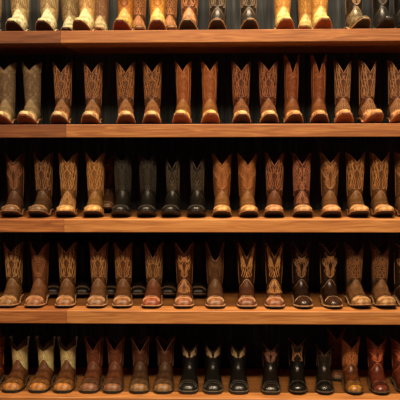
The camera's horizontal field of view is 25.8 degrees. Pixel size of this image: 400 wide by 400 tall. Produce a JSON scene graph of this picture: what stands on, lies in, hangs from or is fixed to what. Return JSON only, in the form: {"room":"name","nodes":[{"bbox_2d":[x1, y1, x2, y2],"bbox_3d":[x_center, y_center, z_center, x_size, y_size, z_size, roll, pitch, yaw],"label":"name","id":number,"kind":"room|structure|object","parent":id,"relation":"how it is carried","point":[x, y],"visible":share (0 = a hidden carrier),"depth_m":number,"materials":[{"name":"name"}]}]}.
{"room":"shoe store","nodes":[
{"label":"shoe store","id":0,"kind":"room"},
{"bbox_2d":[0,0,399,368],"bbox_3d":[0.211,-1.084,5.630,3.650,4.620,0.056,0,4,2],"label":"wall","id":1,"kind":"structure","parent":0,"point":[196,148],"depth_m":5.68,"materials":[{"name":"black wood"}]},
{"bbox_2d":[0,254,1,337],"bbox_3d":[-1.344,-0.253,5.375,0.039,2.968,0.665,0,4,2],"label":"trim","id":2,"kind":"structure","parent":1,"relation":"attached to","point":[0,254],"depth_m":5.75,"materials":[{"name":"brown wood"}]},
{"bbox_2d":[0,125,65,137],"bbox_3d":[-1.040,-0.419,5.353,0.567,0.074,0.665,0,4,2],"label":"shelf board","id":3,"kind":"object","parent":1,"relation":"attached to","point":[6,131],"visible":0.77,"depth_m":5.02,"materials":[{"name":"brown wood"}]},
{"bbox_2d":[0,62,16,124],"bbox_3d":[-1.165,-0.634,5.191,0.121,0.378,0.301,0,4,2],"label":"boot","id":4,"kind":"object","parent":3,"relation":"on","point":[7,75],"visible":1,"depth_m":5.21,"materials":[{"name":"leather"}]},
{"bbox_2d":[17,62,41,124],"bbox_3d":[-1.014,-0.634,5.186,0.121,0.378,0.301,0,4,4],"label":"boot","id":5,"kind":"object","parent":3,"relation":"on","point":[31,114],"visible":1,"depth_m":5.21,"materials":[{"name":"leather"}]},
{"bbox_2d":[50,62,72,124],"bbox_3d":[-0.825,-0.634,5.180,0.121,0.378,0.301,0,4,1],"label":"boot","id":6,"kind":"object","parent":3,"relation":"on","point":[61,115],"visible":1,"depth_m":5.20,"materials":[{"name":"leather"}]},
{"bbox_2d":[0,31,78,54],"bbox_3d":[-1.054,-0.951,5.316,0.543,0.070,0.665,0,4,2],"label":"shelf board","id":7,"kind":"object","parent":1,"relation":"attached to","point":[11,42],"visible":0.85,"depth_m":4.99,"materials":[{"name":"brown wood"}]},
{"bbox_2d":[0,0,1,30],"bbox_3d":[-1.236,-1.164,5.149,0.139,0.380,0.301,-1,4,-5],"label":"boot","id":8,"kind":"object","parent":7,"relation":"on","point":[0,0],"visible":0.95,"depth_m":5.24,"materials":[{"name":"leather"}]},
{"bbox_2d":[5,0,29,30],"bbox_3d":[-1.078,-1.164,5.145,0.139,0.380,0.301,0,4,2],"label":"boot","id":9,"kind":"object","parent":7,"relation":"on","point":[20,9],"visible":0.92,"depth_m":5.17,"materials":[{"name":"leather"}]},
{"bbox_2d":[35,0,58,30],"bbox_3d":[-0.904,-1.165,5.139,0.139,0.380,0.301,0,4,2],"label":"boot","id":10,"kind":"object","parent":7,"relation":"on","point":[49,9],"visible":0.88,"depth_m":5.16,"materials":[{"name":"leather"}]},
{"bbox_2d":[60,0,78,30],"bbox_3d":[-0.819,-1.187,5.452,0.139,0.380,0.301,0,4,-2],"label":"boot","id":11,"kind":"object","parent":7,"relation":"on","point":[69,8],"visible":0.73,"depth_m":5.48,"materials":[{"name":"leather"}]},
{"bbox_2d":[0,290,79,322],"bbox_3d":[-1.043,0.657,5.431,0.555,0.076,0.665,0,4,2],"label":"shelf board","id":12,"kind":"object","parent":1,"relation":"attached to","point":[48,313],"visible":0.6,"depth_m":5.10,"materials":[{"name":"brown wood"}]},
{"bbox_2d":[0,241,23,306],"bbox_3d":[-1.143,0.444,5.283,0.123,0.372,0.301,0,4,2],"label":"boot","id":13,"kind":"object","parent":12,"relation":"on","point":[12,296],"visible":1,"depth_m":5.30,"materials":[{"name":"leather"}]},
{"bbox_2d":[24,241,49,306],"bbox_3d":[-0.982,0.444,5.278,0.123,0.372,0.301,0,4,2],"label":"boot","id":14,"kind":"object","parent":12,"relation":"on","point":[38,296],"visible":1,"depth_m":5.30,"materials":[{"name":"leather"}]},
{"bbox_2d":[44,236,62,295],"bbox_3d":[-0.933,0.422,5.573,0.121,0.372,0.297,-1,4,-7],"label":"boot","id":15,"kind":"object","parent":12,"relation":"on","point":[53,255],"visible":0.67,"depth_m":5.59,"materials":[{"name":"leather"}]},
{"bbox_2d":[55,241,76,306],"bbox_3d":[-0.807,0.444,5.272,0.123,0.372,0.301,0,4,-2],"label":"boot","id":16,"kind":"object","parent":12,"relation":"on","point":[66,297],"visible":1,"depth_m":5.29,"materials":[{"name":"leather"}]},
{"bbox_2d":[73,236,91,295],"bbox_3d":[-0.748,0.422,5.567,0.121,0.372,0.297,-1,4,-5],"label":"boot","id":17,"kind":"object","parent":12,"relation":"on","point":[83,267],"visible":0.91,"depth_m":5.59,"materials":[{"name":"leather"}]},
{"bbox_2d":[0,210,81,231],"bbox_3d":[-1.048,0.126,5.393,0.548,0.074,0.665,0,4,2],"label":"shelf board","id":18,"kind":"object","parent":1,"relation":"attached to","point":[25,223],"visible":0.71,"depth_m":5.06,"materials":[{"name":"brown wood"}]},
{"bbox_2d":[0,153,24,215],"bbox_3d":[-1.123,-0.092,5.249,0.123,0.382,0.301,0,4,-1],"label":"boot","id":19,"kind":"object","parent":18,"relation":"on","point":[14,205],"visible":1,"depth_m":5.27,"materials":[{"name":"leather"}]},
{"bbox_2d":[27,152,53,215],"bbox_3d":[-0.955,-0.093,5.243,0.123,0.382,0.301,0,4,4],"label":"boot","id":20,"kind":"object","parent":18,"relation":"on","point":[42,206],"visible":1,"depth_m":5.26,"materials":[{"name":"leather"}]},
{"bbox_2d":[55,152,77,215],"bbox_3d":[-0.797,-0.093,5.238,0.123,0.382,0.301,0,4,-1],"label":"boot","id":21,"kind":"object","parent":18,"relation":"on","point":[68,168],"visible":1,"depth_m":5.26,"materials":[{"name":"leather"}]},
{"bbox_2d":[61,28,399,53],"bbox_3d":[0.446,-0.951,5.266,2.456,0.070,0.665,0,4,2],"label":"shelf board","id":22,"kind":"object","parent":1,"relation":"attached to","point":[255,40],"visible":1,"depth_m":4.97,"materials":[{"name":"brown wood"}]},
{"bbox_2d":[72,0,96,30],"bbox_3d":[-0.682,-1.165,5.131,0.121,0.380,0.301,0,4,6],"label":"boot","id":23,"kind":"object","parent":22,"relation":"on","point":[85,21],"visible":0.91,"depth_m":5.15,"materials":[{"name":"leather"}]},
{"bbox_2d":[94,0,108,30],"bbox_3d":[-0.627,-1.187,5.446,0.121,0.380,0.301,0,4,-1],"label":"boot","id":24,"kind":"object","parent":22,"relation":"on","point":[101,6],"visible":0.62,"depth_m":5.47,"materials":[{"name":"leather"}]},
{"bbox_2d":[113,0,134,29],"bbox_3d":[-0.449,-1.165,5.124,0.121,0.380,0.301,0,4,4],"label":"boot","id":25,"kind":"object","parent":22,"relation":"on","point":[124,21],"visible":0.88,"depth_m":5.14,"materials":[{"name":"leather"}]},
{"bbox_2d":[132,0,145,29],"bbox_3d":[-0.383,-1.187,5.437,0.121,0.380,0.301,-1,4,-5],"label":"boot","id":26,"kind":"object","parent":22,"relation":"on","point":[139,16],"visible":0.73,"depth_m":5.46,"materials":[{"name":"leather"}]},
{"bbox_2d":[148,0,166,29],"bbox_3d":[-0.250,-1.165,5.117,0.121,0.380,0.301,0,4,-1],"label":"boot","id":27,"kind":"object","parent":22,"relation":"on","point":[157,8],"visible":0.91,"depth_m":5.14,"materials":[{"name":"leather"}]},
{"bbox_2d":[165,0,177,29],"bbox_3d":[-0.187,-1.188,5.431,0.121,0.380,0.301,-1,4,-6],"label":"boot","id":28,"kind":"object","parent":22,"relation":"on","point":[171,5],"visible":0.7,"depth_m":5.45,"materials":[{"name":"leather"}]},
{"bbox_2d":[179,0,197,29],"bbox_3d":[-0.067,-1.165,5.112,0.121,0.380,0.301,0,4,3],"label":"boot","id":29,"kind":"object","parent":22,"relation":"on","point":[189,8],"visible":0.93,"depth_m":5.13,"materials":[{"name":"leather"}]},
{"bbox_2d":[208,0,226,29],"bbox_3d":[0.101,-1.165,5.106,0.121,0.380,0.301,0,4,2],"label":"boot","id":30,"kind":"object","parent":22,"relation":"on","point":[217,8],"visible":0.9,"depth_m":5.12,"materials":[{"name":"leather"}]},
{"bbox_2d":[240,0,258,29],"bbox_3d":[0.287,-1.165,5.100,0.121,0.380,0.301,0,4,0],"label":"boot","id":31,"kind":"object","parent":22,"relation":"on","point":[248,8],"visible":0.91,"depth_m":5.12,"materials":[{"name":"leather"}]},
{"bbox_2d":[274,0,293,28],"bbox_3d":[0.490,-1.165,5.093,0.121,0.380,0.301,0,4,-1],"label":"boot","id":32,"kind":"object","parent":22,"relation":"on","point":[283,20],"visible":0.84,"depth_m":5.11,"materials":[{"name":"leather"}]},
{"bbox_2d":[297,0,312,28],"bbox_3d":[0.649,-1.188,5.403,0.121,0.380,0.301,1,4,10],"label":"boot","id":33,"kind":"object","parent":22,"relation":"on","point":[304,6],"visible":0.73,"depth_m":5.43,"materials":[{"name":"leather"}]},
{"bbox_2d":[310,0,331,28],"bbox_3d":[0.707,-1.165,5.086,0.121,0.380,0.301,0,4,-1],"label":"boot","id":34,"kind":"object","parent":22,"relation":"on","point":[320,20],"visible":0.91,"depth_m":5.10,"materials":[{"name":"leather"}]},
{"bbox_2d":[343,0,370,28],"bbox_3d":[0.917,-1.165,5.077,0.121,0.380,0.301,-1,4,-8],"label":"boot","id":35,"kind":"object","parent":22,"relation":"on","point":[354,19],"visible":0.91,"depth_m":5.09,"materials":[{"name":"leather"}]},
{"bbox_2d":[371,0,394,28],"bbox_3d":[1.066,-1.165,5.074,0.121,0.380,0.301,0,4,0],"label":"boot","id":36,"kind":"object","parent":22,"relation":"on","point":[382,19],"visible":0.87,"depth_m":5.09,"materials":[{"name":"leather"}]},
{"bbox_2d":[393,0,399,28],"bbox_3d":[1.190,-1.165,5.070,0.121,0.380,0.301,0,4,0],"label":"boot","id":37,"kind":"object","parent":22,"relation":"on","point":[396,3],"visible":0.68,"depth_m":5.11,"materials":[{"name":"leather"}]},
{"bbox_2d":[64,210,399,232],"bbox_3d":[0.452,0.125,5.343,2.451,0.074,0.665,0,4,2],"label":"shelf board","id":38,"kind":"object","parent":1,"relation":"attached to","point":[288,222],"visible":0.85,"depth_m":5.03,"materials":[{"name":"brown wood"}]},
{"bbox_2d":[83,152,104,215],"bbox_3d":[-0.634,-0.093,5.233,0.123,0.382,0.301,0,4,-1],"label":"boot","id":39,"kind":"object","parent":38,"relation":"on","point":[95,168],"visible":1,"depth_m":5.25,"materials":[{"name":"leather"}]},
{"bbox_2d":[98,151,116,211],"bbox_3d":[-0.587,-0.114,5.522,0.123,0.382,0.301,0,4,-1],"label":"boot","id":40,"kind":"object","parent":38,"relation":"on","point":[109,180],"visible":0.62,"depth_m":5.54,"materials":[{"name":"leather"}]},
{"bbox_2d":[111,152,132,215],"bbox_3d":[-0.469,-0.093,5.227,0.121,0.382,0.301,0,4,1],"label":"boot","id":41,"kind":"object","parent":38,"relation":"on","point":[122,168],"visible":1,"depth_m":5.25,"materials":[{"name":"leather"}]},
{"bbox_2d":[137,152,157,215],"bbox_3d":[-0.316,-0.093,5.222,0.121,0.382,0.301,0,4,1],"label":"boot","id":42,"kind":"object","parent":38,"relation":"on","point":[147,168],"visible":1,"depth_m":5.24,"materials":[{"name":"leather"}]},
{"bbox_2d":[161,157,181,215],"bbox_3d":[-0.169,-0.080,5.218,0.119,0.355,0.301,0,4,4],"label":"boot","id":43,"kind":"object","parent":38,"relation":"on","point":[172,204],"visible":1,"depth_m":5.24,"materials":[{"name":"leather"}]},
{"bbox_2d":[186,157,206,215],"bbox_3d":[-0.019,-0.080,5.213,0.119,0.355,0.301,0,4,3],"label":"boot","id":44,"kind":"object","parent":38,"relation":"on","point":[197,199],"visible":1,"depth_m":5.23,"materials":[{"name":"leather"}]},
{"bbox_2d":[212,153,231,215],"bbox_3d":[0.131,-0.090,5.208,0.121,0.375,0.301,0,4,2],"label":"boot","id":45,"kind":"object","parent":38,"relation":"on","point":[221,169],"visible":1,"depth_m":5.23,"materials":[{"name":"leather"}]},
{"bbox_2d":[237,153,258,215],"bbox_3d":[0.286,-0.090,5.202,0.121,0.375,0.301,0,4,-2],"label":"boot","id":46,"kind":"object","parent":38,"relation":"on","point":[246,170],"visible":1,"depth_m":5.22,"materials":[{"name":"leather"}]},
{"bbox_2d":[264,153,284,215],"bbox_3d":[0.441,-0.093,5.197,0.123,0.382,0.301,0,4,6],"label":"boot","id":47,"kind":"object","parent":38,"relation":"on","point":[274,168],"visible":1,"depth_m":5.22,"materials":[{"name":"leather"}]},
{"bbox_2d":[292,152,312,215],"bbox_3d":[0.608,-0.093,5.192,0.123,0.382,0.301,0,4,3],"label":"boot","id":48,"kind":"object","parent":38,"relation":"on","point":[301,168],"visible":1,"depth_m":5.21,"materials":[{"name":"leather"}]},
{"bbox_2d":[319,152,341,215],"bbox_3d":[0.775,-0.093,5.186,0.123,0.382,0.301,0,4,3],"label":"boot","id":49,"kind":"object","parent":38,"relation":"on","point":[329,168],"visible":1,"depth_m":5.21,"materials":[{"name":"leather"}]},
{"bbox_2d":[345,152,369,215],"bbox_3d":[0.932,-0.093,5.181,0.123,0.382,0.301,0,4,0],"label":"boot","id":50,"kind":"object","parent":38,"relation":"on","point":[356,206],"visible":1,"depth_m":5.20,"materials":[{"name":"leather"}]},
{"bbox_2d":[369,152,394,215],"bbox_3d":[1.076,-0.093,5.176,0.123,0.382,0.301,0,4,0],"label":"boot","id":51,"kind":"object","parent":38,"relation":"on","point":[380,206],"visible":1,"depth_m":5.20,"materials":[{"name":"leather"}]},
{"bbox_2d":[394,152,399,215],"bbox_3d":[1.226,-0.093,5.171,0.123,0.382,0.301,0,4,-3],"label":"boot","id":52,"kind":"object","parent":38,"relation":"on","point":[396,156],"visible":1,"depth_m":5.22,"materials":[{"name":"leather"}]},
{"bbox_2d":[66,123,399,137],"bbox_3d":[0.460,-0.419,5.304,2.432,0.074,0.665,0,4,2],"label":"shelf board","id":53,"kind":"object","parent":1,"relation":"attached to","point":[386,129],"visible":1,"depth_m":4.98,"materials":[{"name":"brown wood"}]},
{"bbox_2d":[81,62,102,123],"bbox_3d":[-0.642,-0.634,5.174,0.121,0.378,0.301,0,4,2],"label":"boot","id":54,"kind":"object","parent":53,"relation":"on","point":[93,78],"visible":0.99,"depth_m":5.20,"materials":[{"name":"leather"}]},
{"bbox_2d":[115,61,135,123],"bbox_3d":[-0.439,-0.634,5.166,0.121,0.378,0.301,-1,4,-5],"label":"boot","id":55,"kind":"object","parent":53,"relation":"on","point":[125,79],"visible":1,"depth_m":5.19,"materials":[{"name":"leather"}]},
{"bbox_2d":[142,61,161,123],"bbox_3d":[-0.283,-0.634,5.162,0.121,0.378,0.301,0,4,-1],"label":"boot","id":56,"kind":"object","parent":53,"relation":"on","point":[152,79],"visible":1,"depth_m":5.18,"materials":[{"name":"leather"}]},
{"bbox_2d":[172,61,191,123],"bbox_3d":[-0.104,-0.634,5.156,0.113,0.378,0.301,0,4,4],"label":"boot","id":57,"kind":"object","parent":53,"relation":"on","point":[182,115],"visible":1,"depth_m":5.18,"materials":[{"name":"leather"}]},
{"bbox_2d":[201,61,219,123],"bbox_3d":[0.060,-0.634,5.150,0.113,0.378,0.301,0,4,-2],"label":"boot","id":58,"kind":"object","parent":53,"relation":"on","point":[210,115],"visible":0.99,"depth_m":5.17,"materials":[{"name":"leather"}]},
{"bbox_2d":[231,61,250,123],"bbox_3d":[0.244,-0.635,5.144,0.121,0.378,0.301,0,4,1],"label":"boot","id":59,"kind":"object","parent":53,"relation":"on","point":[240,78],"visible":1,"depth_m":5.16,"materials":[{"name":"leather"}]},
{"bbox_2d":[258,60,278,123],"bbox_3d":[0.405,-0.635,5.139,0.121,0.378,0.301,0,4,1],"label":"boot","id":60,"kind":"object","parent":53,"relation":"on","point":[267,77],"visible":1,"depth_m":5.16,"materials":[{"name":"leather"}]},
{"bbox_2d":[282,54,302,123],"bbox_3d":[0.546,-0.653,5.133,0.113,0.415,0.301,0,4,-1],"label":"boot","id":61,"kind":"object","parent":53,"relation":"on","point":[292,114],"visible":0.99,"depth_m":5.16,"materials":[{"name":"leather"}]},
{"bbox_2d":[310,54,328,123],"bbox_3d":[0.699,-0.653,5.128,0.113,0.415,0.301,0,4,5],"label":"boot","id":62,"kind":"object","parent":53,"relation":"on","point":[319,115],"visible":0.99,"depth_m":5.15,"materials":[{"name":"leather"}]},
{"bbox_2d":[333,60,353,123],"bbox_3d":[0.842,-0.635,5.125,0.113,0.378,0.301,0,4,4],"label":"boot","id":63,"kind":"object","parent":53,"relation":"on","point":[343,115],"visible":1,"depth_m":5.15,"materials":[{"name":"leather"}]},
{"bbox_2d":[357,60,383,123],"bbox_3d":[1.000,-0.635,5.118,0.113,0.378,0.301,-1,4,-7],"label":"boot","id":64,"kind":"object","parent":53,"relation":"on","point":[368,112],"visible":1,"depth_m":5.14,"materials":[{"name":"leather"}]},
{"bbox_2d":[386,60,399,122],"bbox_3d":[1.162,-0.635,5.114,0.113,0.378,0.301,0,4,1],"label":"boot","id":65,"kind":"object","parent":53,"relation":"on","point":[393,72],"visible":1,"depth_m":5.14,"materials":[{"name":"leather"}]},
{"bbox_2d":[67,291,399,324],"bbox_3d":[0.457,0.657,5.381,2.444,0.076,0.665,0,4,2],"label":"shelf board","id":66,"kind":"object","parent":1,"relation":"attached to","point":[167,313],"visible":0.77,"depth_m":5.08,"materials":[{"name":"brown wood"}]},
{"bbox_2d":[86,241,108,306],"bbox_3d":[-0.617,0.443,5.266,0.123,0.372,0.301,0,4,0],"label":"boot","id":67,"kind":"object","parent":66,"relation":"on","point":[98,297],"visible":1,"depth_m":5.29,"materials":[{"name":"leather"}]},
{"bbox_2d":[101,236,119,295],"bbox_3d":[-0.569,0.422,5.562,0.121,0.372,0.297,0,4,-3],"label":"boot","id":68,"kind":"object","parent":66,"relation":"on","point":[111,284],"visible":0.56,"depth_m":5.58,"materials":[{"name":"leather"}]},
{"bbox_2d":[112,241,132,306],"bbox_3d":[-0.465,0.443,5.261,0.123,0.372,0.301,0,4,-2],"label":"boot","id":69,"kind":"object","parent":66,"relation":"on","point":[123,256],"visible":1,"depth_m":5.28,"materials":[{"name":"leather"}]},
{"bbox_2d":[129,236,147,295],"bbox_3d":[-0.392,0.422,5.556,0.121,0.372,0.297,0,4,-3],"label":"boot","id":70,"kind":"object","parent":66,"relation":"on","point":[138,282],"visible":0.91,"depth_m":5.57,"materials":[{"name":"leather"}]},
{"bbox_2d":[141,241,163,306],"bbox_3d":[-0.285,0.443,5.255,0.123,0.372,0.301,0,4,3],"label":"boot","id":71,"kind":"object","parent":66,"relation":"on","point":[153,256],"visible":1,"depth_m":5.28,"materials":[{"name":"leather"}]},
{"bbox_2d":[159,236,177,295],"bbox_3d":[-0.200,0.422,5.550,0.121,0.372,0.297,0,4,0],"label":"boot","id":72,"kind":"object","parent":66,"relation":"on","point":[168,286],"visible":0.89,"depth_m":5.57,"materials":[{"name":"leather"}]},
{"bbox_2d":[174,241,193,306],"bbox_3d":[-0.096,0.443,5.248,0.123,0.372,0.301,0,4,1],"label":"boot","id":73,"kind":"object","parent":66,"relation":"on","point":[184,256],"visible":1,"depth_m":5.27,"materials":[{"name":"leather"}]},
{"bbox_2d":[189,236,206,295],"bbox_3d":[-0.013,0.422,5.544,0.121,0.372,0.297,0,4,0],"label":"boot","id":74,"kind":"object","parent":66,"relation":"on","point":[199,252],"visible":0.79,"depth_m":5.56,"materials":[{"name":"leather"}]},
{"bbox_2d":[205,242,225,306],"bbox_3d":[0.091,0.443,5.242,0.123,0.372,0.301,0,4,0],"label":"boot","id":75,"kind":"object","parent":66,"relation":"on","point":[215,298],"visible":1,"depth_m":5.26,"materials":[{"name":"leather"}]},
{"bbox_2d":[236,241,256,306],"bbox_3d":[0.280,0.443,5.236,0.123,0.372,0.301,0,4,2],"label":"boot","id":76,"kind":"object","parent":66,"relation":"on","point":[246,257],"visible":1,"depth_m":5.26,"materials":[{"name":"leather"}]},
{"bbox_2d":[264,242,284,307],"bbox_3d":[0.445,0.443,5.231,0.123,0.372,0.301,0,4,3],"label":"boot","id":77,"kind":"object","parent":66,"relation":"on","point":[273,257],"visible":1,"depth_m":5.25,"materials":[{"name":"leather"}]},
{"bbox_2d":[291,241,312,307],"bbox_3d":[0.610,0.443,5.225,0.121,0.372,0.301,0,4,0],"label":"boot","id":78,"kind":"object","parent":66,"relation":"on","point":[301,298],"visible":1,"depth_m":5.25,"materials":[{"name":"leather"}]},
{"bbox_2d":[319,241,342,307],"bbox_3d":[0.782,0.443,5.219,0.121,0.372,0.301,0,4,-2],"label":"boot","id":79,"kind":"object","parent":66,"relation":"on","point":[329,296],"visible":1,"depth_m":5.24,"materials":[{"name":"leather"}]},
{"bbox_2d":[344,241,371,305],"bbox_3d":[0.938,0.443,5.213,0.123,0.372,0.301,-1,4,-6],"label":"boot","id":80,"kind":"object","parent":66,"relation":"on","point":[355,295],"visible":1,"depth_m":5.23,"materials":[{"name":"leather"}]},
{"bbox_2d":[370,241,396,305],"bbox_3d":[1.090,0.443,5.209,0.123,0.372,0.301,0,4,-3],"label":"boot","id":81,"kind":"object","parent":66,"relation":"on","point":[381,296],"visible":1,"depth_m":5.23,"materials":[{"name":"leather"}]},
{"bbox_2d":[392,242,399,305],"bbox_3d":[1.232,0.443,5.202,0.121,0.372,0.301,-1,4,-8],"label":"boot","id":82,"kind":"object","parent":66,"relation":"on","point":[396,248],"visible":0.99,"depth_m":5.25,"materials":[{"name":"leather"}]},
{"bbox_3d":[0.066,1.506,1.975,7.200,0.060,7.725,0,4,2],"label":"floor","id":83,"kind":"structure","parent":0,"visible":0},
{"bbox_2d":[0,367,399,399],"bbox_3d":[0.180,1.170,5.428,3.000,0.076,0.665,0,4,2],"label":"shelf board","id":84,"kind":"object","parent":83,"relation":"on","point":[254,376],"visible":0.5,"depth_m":5.20,"materials":[{"name":"brown wood"}]},
{"bbox_2d":[0,335,5,384],"bbox_3d":[-1.275,0.992,5.347,0.121,0.298,0.301,0,4,7],"label":"boot","id":85,"kind":"object","parent":84,"relation":"on","point":[2,340],"visible":1,"depth_m":5.40,"materials":[{"name":"leather"}]},
{"bbox_2d":[2,335,29,392],"bbox_3d":[-1.121,0.994,5.342,0.127,0.295,0.301,0,4,5],"label":"boot","id":86,"kind":"object","parent":84,"relation":"on","point":[17,380],"visible":1,"depth_m":5.36,"materials":[{"name":"leather"}]},
{"bbox_2d":[28,336,55,392],"bbox_3d":[-0.960,0.993,5.337,0.127,0.295,0.301,0,4,5],"label":"boot","id":87,"kind":"object","parent":84,"relation":"on","point":[43,380],"visible":1,"depth_m":5.35,"materials":[{"name":"leather"}]},
{"bbox_2d":[53,336,77,392],"bbox_3d":[-0.818,0.993,5.332,0.127,0.295,0.301,0,4,2],"label":"boot","id":88,"kind":"object","parent":84,"relation":"on","point":[65,382],"visible":1,"depth_m":5.35,"materials":[{"name":"leather"}]},
{"bbox_2d":[79,336,103,392],"bbox_3d":[-0.658,0.993,5.327,0.127,0.295,0.301,0,4,4],"label":"boot","id":89,"kind":"object","parent":84,"relation":"on","point":[93,378],"visible":1,"depth_m":5.34,"materials":[{"name":"leather"}]},
{"bbox_2d":[102,336,124,392],"bbox_3d":[-0.522,0.993,5.322,0.127,0.295,0.301,0,4,1],"label":"boot","id":90,"kind":"object","parent":84,"relation":"on","point":[114,381],"visible":1,"depth_m":5.34,"materials":[{"name":"leather"}]},
{"bbox_2d":[129,336,149,393],"bbox_3d":[-0.366,0.993,5.317,0.127,0.295,0.301,0,4,-1],"label":"boot","id":91,"kind":"object","parent":84,"relation":"on","point":[139,384],"visible":1,"depth_m":5.34,"materials":[{"name":"leather"}]},
{"bbox_2d":[153,336,174,393],"bbox_3d":[-0.216,0.993,5.312,0.127,0.295,0.301,0,4,3],"label":"boot","id":92,"kind":"object","parent":84,"relation":"on","point":[164,381],"visible":1,"depth_m":5.33,"materials":[{"name":"leather"}]},
{"bbox_2d":[178,340,199,393],"bbox_3d":[-0.066,1.004,5.309,0.123,0.272,0.298,0,4,3],"label":"boot","id":93,"kind":"object","parent":84,"relation":"on","point":[189,384],"visible":1,"depth_m":5.32,"materials":[{"name":"leather"}]},
{"bbox_2d":[203,340,222,393],"bbox_3d":[0.079,1.004,5.304,0.123,0.272,0.298,0,4,1],"label":"boot","id":94,"kind":"object","parent":84,"relation":"on","point":[212,384],"visible":1,"depth_m":5.32,"materials":[{"name":"leather"}]},
{"bbox_2d":[228,341,248,393],"bbox_3d":[0.233,1.004,5.299,0.123,0.272,0.298,0,4,1],"label":"boot","id":95,"kind":"object","parent":84,"relation":"on","point":[238,383],"visible":1,"depth_m":5.31,"materials":[{"name":"leather"}]},
{"bbox_2d":[261,340,280,394],"bbox_3d":[0.428,1.004,5.292,0.123,0.272,0.301,0,4,3],"label":"boot","id":96,"kind":"object","parent":84,"relation":"on","point":[270,384],"visible":1,"depth_m":5.30,"materials":[{"name":"leather"}]},
{"bbox_2d":[287,336,307,392],"bbox_3d":[0.589,0.990,5.285,0.121,0.300,0.301,0,4,4],"label":"boot","id":97,"kind":"object","parent":84,"relation":"on","point":[297,383],"visible":1,"depth_m":5.30,"materials":[{"name":"leather"}]},
{"bbox_2d":[314,344,334,393],"bbox_3d":[0.751,1.013,5.281,0.120,0.255,0.301,0,4,6],"label":"boot","id":98,"kind":"object","parent":84,"relation":"on","point":[324,383],"visible":1,"depth_m":5.30,"materials":[{"name":"leather"}]},
{"bbox_2d":[327,327,345,380],"bbox_3d":[0.871,0.972,5.569,0.127,0.295,0.301,0,4,4],"label":"boot","id":99,"kind":"object","parent":84,"relation":"on","point":[333,338],"visible":0.64,"depth_m":5.59,"materials":[{"name":"leather"}]},
{"bbox_2d":[340,337,363,393],"bbox_3d":[0.918,0.991,5.274,0.121,0.298,0.301,0,4,0],"label":"boot","id":100,"kind":"object","parent":84,"relation":"on","point":[350,378],"visible":1,"depth_m":5.29,"materials":[{"name":"leather"}]},
{"bbox_2d":[366,337,389,393],"bbox_3d":[1.074,0.991,5.269,0.121,0.298,0.301,0,4,1],"label":"boot","id":101,"kind":"object","parent":84,"relation":"on","point":[376,379],"visible":1,"depth_m":5.29,"materials":[{"name":"leather"}]},
{"bbox_2d":[390,337,399,391],"bbox_3d":[1.228,0.991,5.263,0.121,0.298,0.301,0,4,-5],"label":"boot","id":102,"kind":"object","parent":84,"relation":"on","point":[395,346],"visible":1,"depth_m":5.30,"materials":[{"name":"leather"}]}
]}

